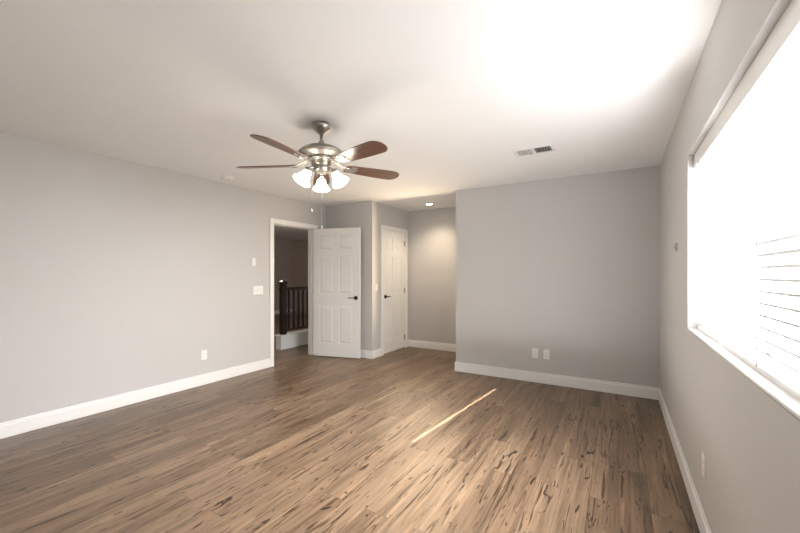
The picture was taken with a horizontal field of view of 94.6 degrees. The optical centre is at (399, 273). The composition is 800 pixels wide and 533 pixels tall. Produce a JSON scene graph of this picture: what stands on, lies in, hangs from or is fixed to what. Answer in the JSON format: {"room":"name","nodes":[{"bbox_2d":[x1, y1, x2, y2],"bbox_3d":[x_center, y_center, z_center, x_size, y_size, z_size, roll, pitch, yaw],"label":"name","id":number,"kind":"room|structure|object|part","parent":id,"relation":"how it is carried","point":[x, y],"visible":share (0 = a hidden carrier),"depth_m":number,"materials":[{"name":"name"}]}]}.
{"room":"empty bedroom","nodes":[
{"label":"empty bedroom","id":0,"kind":"room"},
{"bbox_2d":[0,132,325,422],"bbox_3d":[-2.622,0.090,3.987,0.120,2.440,5.420,0,0,31],"label":"wall","id":1,"kind":"structure","parent":0,"point":[118,276],"depth_m":3.63,"materials":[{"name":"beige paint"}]},
{"bbox_2d":[0,358,269,438],"bbox_3d":[-2.852,1.248,3.471,0.017,0.125,4.003,0,0,31],"label":"baseboard","id":2,"kind":"structure","parent":1,"relation":"attached to","point":[31,423],"depth_m":3.60,"materials":[{"name":"white paint"}]},
{"bbox_2d":[201,350,206,359],"bbox_3d":[-2.320,0.960,4.371,0.007,0.114,0.070,0,0,31],"label":"outlet","id":3,"kind":"object","parent":1,"relation":"attached to","point":[203,354],"visible":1,"depth_m":4.37,"materials":[{"name":"white plastic"}]},
{"bbox_2d":[251,258,255,265],"bbox_3d":[-1.967,-0.160,4.954,0.019,0.104,0.060,0,0,31],"label":"light switch","id":4,"kind":"object","parent":1,"relation":"attached to","point":[253,261],"visible":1,"depth_m":4.95,"materials":[{"name":"white plastic"}]},
{"bbox_2d":[253,286,262,294],"bbox_3d":[-1.929,0.220,5.024,0.012,0.116,0.162,0,0,31],"label":"switch plate","id":5,"kind":"object","parent":1,"relation":"attached to","point":[257,290],"visible":1,"depth_m":5.01,"materials":[{"name":"white plastic"}]},
{"bbox_2d":[270,218,317,366],"bbox_3d":[-1.644,0.259,5.634,0.152,2.103,0.950,0,0,31],"label":"door frame","id":6,"kind":"structure","parent":1,"relation":"attached to","point":[292,224],"depth_m":5.63,"materials":[{"name":"white paint"}]},
{"bbox_2d":[274,239,292,310],"bbox_3d":[-5.702,0.090,9.317,0.120,2.440,8.040,0,0,31],"label":"wall","id":7,"kind":"structure","parent":0,"point":[291,263],"depth_m":12.24,"materials":[{"name":"beige paint"}]},
{"bbox_2d":[293,240,307,312],"bbox_3d":[-1.372,0.090,11.351,5.250,2.440,0.120,0,0,31],"label":"wall","id":8,"kind":"structure","parent":0,"point":[300,248],"depth_m":12.46,"materials":[{"name":"beige paint"}]},
{"bbox_2d":[313,227,360,357],"bbox_3d":[-0.999,0.291,5.811,0.804,2.018,0.140,0,0,17],"label":"door","id":9,"kind":"structure","parent":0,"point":[336,292],"depth_m":5.79,"materials":[{"name":"white paint"}]},
{"bbox_3d":[-0.718,0.370,5.726,0.153,0.066,0.140,0,0,17],"label":"handle","id":10,"kind":"part","parent":9,"relation":"part of","materials":[{"name":"brown metal"}]},
{"bbox_2d":[326,202,365,349],"bbox_3d":[-0.860,0.090,6.023,0.830,2.440,0.120,0,0,31],"label":"wall","id":11,"kind":"structure","parent":0,"point":[351,215],"depth_m":5.82,"materials":[{"name":"beige paint"}]},
{"bbox_2d":[361,349,375,358],"bbox_3d":[-0.836,1.248,5.932,0.970,0.125,0.020,0,0,31],"label":"baseboard","id":12,"kind":"structure","parent":11,"relation":"attached to","point":[368,354],"depth_m":5.73,"materials":[{"name":"white paint"}]},
{"bbox_2d":[0,312,699,532],"bbox_3d":[-1.775,1.340,5.997,10.265,0.060,9.740,0,0,31],"label":"floor","id":13,"kind":"structure","parent":0,"point":[298,439],"depth_m":2.61,"materials":[{"name":"brown wood"}]},
{"bbox_2d":[275,329,307,349],"bbox_3d":[-1.091,1.185,8.094,0.170,0.250,3.995,0,0,31],"label":"trim","id":14,"kind":"structure","parent":13,"relation":"on","point":[292,339],"depth_m":6.57,"materials":[{"name":"white paint"}]},
{"bbox_2d":[278,280,307,334],"bbox_3d":[-1.076,0.583,8.118,0.116,0.955,3.938,0,0,31],"label":"stair railing","id":15,"kind":"object","parent":14,"relation":"on","point":[283,288],"visible":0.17,"depth_m":6.58,"materials":[{"name":"black wood"}]},
{"bbox_2d":[0,0,721,240],"bbox_3d":[-1.775,-1.170,5.997,10.265,0.080,9.740,0,0,31],"label":"ceiling","id":16,"kind":"structure","parent":0,"point":[443,101],"depth_m":2.20,"materials":[{"name":"white paint"}]},
{"bbox_2d":[221,175,233,180],"bbox_3d":[-2.007,-1.112,4.297,0.136,0.035,0.136,0,0,31],"label":"smoke detector","id":17,"kind":"object","parent":16,"relation":"attached to","point":[227,178],"visible":1,"depth_m":4.26,"materials":[{"name":"white plastic"}]},
{"bbox_2d":[236,121,398,228],"bbox_3d":[-0.593,-0.729,2.741,1.263,0.801,1.249,0,0,31],"label":"fan","id":18,"kind":"object","parent":16,"relation":"hanging from","point":[321,156],"visible":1,"depth_m":2.71,"materials":[{"name":"silver metal"}]},
{"bbox_3d":[-1.018,-0.821,2.827,0.475,0.006,0.148,0,12,6],"label":"blade","id":19,"kind":"part","parent":18,"relation":"part of","materials":[{"name":"brown wood"}]},
{"bbox_3d":[-0.766,-0.821,2.392,0.148,0.006,0.475,13,5,23],"label":"blade","id":20,"kind":"part","parent":18,"relation":"part of","materials":[{"name":"brown wood"}]},
{"bbox_3d":[-0.617,-0.551,2.736,0.105,0.445,0.015,0,0,31],"label":"chain","id":21,"kind":"part","parent":18,"relation":"part of","materials":[{"name":"silver metal"}]},
{"label":"blade","id":22,"kind":"part","parent":18,"relation":"part of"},
{"label":"blade","id":23,"kind":"part","parent":18,"relation":"part of","materials":[{"name":"brown wood"}]},
{"bbox_3d":[-0.222,-0.821,2.996,0.475,0.006,0.148,0,-12,-30],"label":"blade","id":24,"kind":"part","parent":18,"relation":"part of","materials":[{"name":"brown wood"}]},
{"bbox_2d":[510,141,556,157],"bbox_3d":[1.221,-1.123,3.369,0.360,0.013,0.320,0,0,31],"label":"ceiling vent","id":25,"kind":"object","parent":16,"relation":"in","point":[530,150],"visible":1,"depth_m":3.34,"materials":[{"name":"white plastic"}]},
{"bbox_2d":[366,201,407,350],"bbox_3d":[-0.192,0.090,6.219,0.120,2.440,1.140,0,0,31],"label":"wall","id":26,"kind":"structure","parent":0,"point":[378,215],"depth_m":5.78,"materials":[{"name":"beige paint"}]},
{"bbox_2d":[381,225,407,355],"bbox_3d":[-0.130,0.259,6.290,0.186,2.103,0.850,0,0,31],"label":"door","id":27,"kind":"structure","parent":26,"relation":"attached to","point":[393,229],"depth_m":6.27,"materials":[{"name":"white paint"}]},
{"bbox_3d":[-0.108,0.291,6.282,0.140,2.018,0.714,0,0,31],"label":"closet door","id":28,"kind":"part","parent":27,"relation":"part of","materials":[{"name":"white wood"}]},
{"bbox_2d":[408,207,455,343],"bbox_3d":[0.775,0.090,6.378,1.620,2.440,0.120,0,0,31],"label":"wall","id":29,"kind":"structure","parent":0,"point":[431,275],"depth_m":6.43,"materials":[{"name":"beige paint"}]},
{"bbox_2d":[408,339,455,351],"bbox_3d":[0.740,1.248,6.318,1.386,0.125,0.026,0,0,31],"label":"baseboard","id":30,"kind":"structure","parent":29,"relation":"attached to","point":[411,343],"depth_m":6.42,"materials":[{"name":"white paint"}]},
{"bbox_2d":[456,165,659,387],"bbox_3d":[1.837,0.090,4.422,2.445,2.440,0.120,0,0,31],"label":"wall","id":31,"kind":"structure","parent":0,"point":[565,271],"depth_m":4.30,"materials":[{"name":"beige paint"}]},
{"bbox_2d":[532,348,537,357],"bbox_3d":[1.635,0.960,4.468,0.070,0.114,0.007,0,0,31],"label":"electrical outlet","id":32,"kind":"object","parent":31,"relation":"attached to","point":[534,353],"visible":1,"depth_m":4.47,"materials":[{"name":"white plastic"}]},
{"bbox_2d":[543,349,549,359],"bbox_3d":[1.747,0.960,4.402,0.070,0.114,0.007,0,0,31],"label":"electrical outlet","id":33,"kind":"object","parent":31,"relation":"attached to","point":[546,354],"visible":1,"depth_m":4.40,"materials":[{"name":"white plastic"}]},
{"bbox_2d":[454,361,655,399],"bbox_3d":[1.703,1.248,4.424,2.244,0.125,0.020,0,0,31],"label":"baseboard","id":34,"kind":"structure","parent":31,"relation":"attached to","point":[648,392],"depth_m":4.31,"materials":[{"name":"white paint"}]},
{"bbox_2d":[660,0,799,532],"bbox_3d":[1.428,0.090,1.513,0.180,2.440,5.300,0,0,31],"label":"wall","id":35,"kind":"structure","parent":0,"point":[740,430],"depth_m":1.64,"materials":[{"name":"beige paint"}]},
{"bbox_2d":[656,387,711,532],"bbox_3d":[1.376,1.248,1.614,0.017,0.125,5.186,0,0,31],"label":"baseboard","id":36,"kind":"structure","parent":35,"relation":"attached to","point":[700,516],"depth_m":2.27,"materials":[{"name":"white paint"}]},
{"bbox_2d":[702,451,704,479],"bbox_3d":[1.516,0.955,1.845,0.007,0.114,0.070,0,0,31],"label":"outlet","id":37,"kind":"object","parent":35,"relation":"attached to","point":[703,464],"visible":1,"depth_m":1.83,"materials":[{"name":"white plastic"}]},
{"bbox_2d":[688,328,799,419],"bbox_3d":[1.369,0.341,1.463,0.130,0.012,1.832,0,0,31],"label":"window sill","id":38,"kind":"structure","parent":35,"relation":"attached to","point":[789,402],"depth_m":1.19,"materials":[{"name":"white paint"}]},
{"bbox_2d":[694,0,799,399],"bbox_3d":[1.363,-0.198,1.466,0.069,1.070,1.828,0,0,31],"label":"window","id":39,"kind":"structure","parent":35,"relation":"in","point":[747,153],"depth_m":1.31,"materials":[{"name":"white plastic"}]},
{"label":"outside","id":40,"kind":"structure","parent":0,"visible":0},
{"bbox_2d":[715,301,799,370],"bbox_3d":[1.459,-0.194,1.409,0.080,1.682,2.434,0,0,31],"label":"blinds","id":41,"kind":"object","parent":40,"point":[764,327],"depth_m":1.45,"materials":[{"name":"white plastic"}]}
]}

